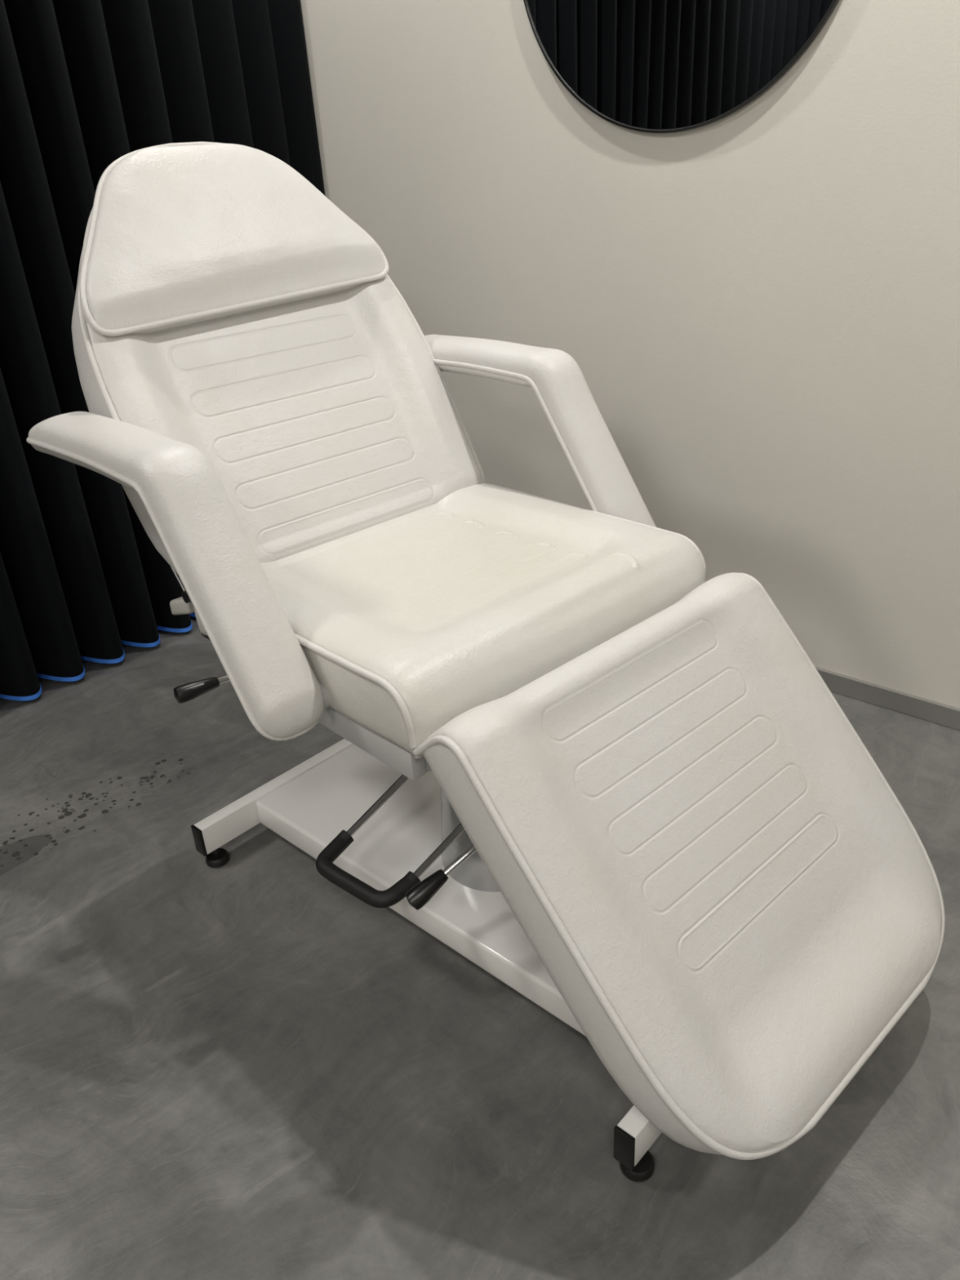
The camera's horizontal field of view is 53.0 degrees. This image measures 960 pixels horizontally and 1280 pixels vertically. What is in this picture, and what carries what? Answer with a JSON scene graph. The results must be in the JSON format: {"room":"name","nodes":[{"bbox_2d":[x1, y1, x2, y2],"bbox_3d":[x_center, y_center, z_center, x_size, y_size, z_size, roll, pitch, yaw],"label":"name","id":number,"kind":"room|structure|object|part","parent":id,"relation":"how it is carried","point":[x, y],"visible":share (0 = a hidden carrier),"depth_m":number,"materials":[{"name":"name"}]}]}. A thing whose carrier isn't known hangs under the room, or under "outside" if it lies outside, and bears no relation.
{"room":"beauty treatment room","nodes":[
{"label":"beauty treatment room","id":0,"kind":"room"},
{"bbox_2d":[0,0,324,701],"bbox_3d":[-1.598,-0.786,1.532,0.132,2.532,3.456,19,35,37],"label":"curtain","id":1,"kind":"object","parent":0,"point":[86,85],"visible":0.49,"depth_m":2.32,"materials":[{"name":"black fabric"}]},
{"bbox_2d":[0,616,959,1279],"bbox_3d":[-0.160,1.113,0.578,4.820,0.100,4.273,19,35,37],"label":"floor","id":2,"kind":"structure","parent":0,"point":[250,1067],"depth_m":1.39,"materials":[{"name":"grey concrete"}]},
{"bbox_2d":[26,142,945,1182],"bbox_3d":[-0.002,-0.121,1.509,0.890,1.220,1.432,-26,35,-36],"label":"chair","id":3,"kind":"object","parent":2,"relation":"on","point":[615,780],"visible":1,"depth_m":1.39,"materials":[{"name":"white leather"}]},
{"bbox_3d":[-0.471,-0.128,1.420,0.102,0.356,0.657,-26,35,-36],"label":"armrest","id":4,"kind":"part","parent":3,"relation":"part of","materials":[{"name":"white plastic"}]},
{"bbox_3d":[-0.435,0.074,1.474,0.069,0.027,0.028,-26,35,-36],"label":"lever knob","id":5,"kind":"part","parent":3,"relation":"part of","materials":[{"name":"black plastic"}]},
{"bbox_3d":[-0.351,0.043,1.525,0.165,0.010,0.010,-21,32,-31],"label":"lever","id":6,"kind":"part","parent":3,"relation":"part of","materials":[{"name":"silver metal"}]},
{"bbox_3d":[-0.372,-0.488,1.710,0.641,0.649,0.443,-26,35,-36],"label":"backrest","id":7,"kind":"part","parent":3,"relation":"part of","materials":[{"name":"white plastic"}]},
{"bbox_3d":[-0.040,-0.015,1.586,0.604,0.044,0.495,-26,35,-36],"label":"seat frame","id":8,"kind":"part","parent":3,"relation":"part of","materials":[{"name":"grey paint"}]},
{"bbox_3d":[0.083,0.365,1.745,0.930,0.055,0.517,20,36,38],"label":"plate","id":9,"kind":"part","parent":3,"relation":"part of","materials":[{"name":"white metal"}]},
{"bbox_3d":[-0.074,0.354,1.363,0.065,0.045,0.030,-18,30,-25],"label":"lever knob","id":10,"kind":"part","parent":3,"relation":"part of","materials":[{"name":"black plastic"}]},
{"bbox_3d":[-0.044,-0.086,1.549,0.628,0.118,0.565,-26,35,-36],"label":"seat","id":11,"kind":"part","parent":3,"relation":"part of","materials":[{"name":"white plastic"}]},
{"bbox_3d":[0.000,0.292,1.382,0.148,0.073,0.010,-18,30,-25],"label":"lever","id":12,"kind":"part","parent":3,"relation":"part of","materials":[{"name":"silver metal"}]},
{"bbox_3d":[0.066,-0.389,1.860,0.102,0.356,0.657,-26,35,-36],"label":"armrest","id":13,"kind":"part","parent":3,"relation":"part of","materials":[{"name":"white plastic"}]},
{"bbox_2d":[300,0,959,708],"bbox_3d":[1.195,-0.913,1.390,4.820,2.800,0.100,19,35,37],"label":"wall","id":14,"kind":"structure","parent":0,"point":[757,305],"depth_m":2.15,"materials":[{"name":"white paint"}]},
{"bbox_2d":[523,0,839,133],"bbox_3d":[0.375,-1.410,1.835,0.786,0.786,0.022,19,35,37],"label":"mirror","id":15,"kind":"object","parent":14,"relation":"attached to","point":[648,66],"visible":1,"depth_m":1.95,"materials":[{"name":"black mirror"}]},
{"bbox_2d":[815,666,959,730],"bbox_3d":[1.231,0.239,1.938,4.820,0.049,0.010,19,35,37],"label":"baseboard","id":16,"kind":"structure","parent":14,"relation":"attached to","point":[945,715],"depth_m":2.17,"materials":[{"name":"grey"}]}
]}

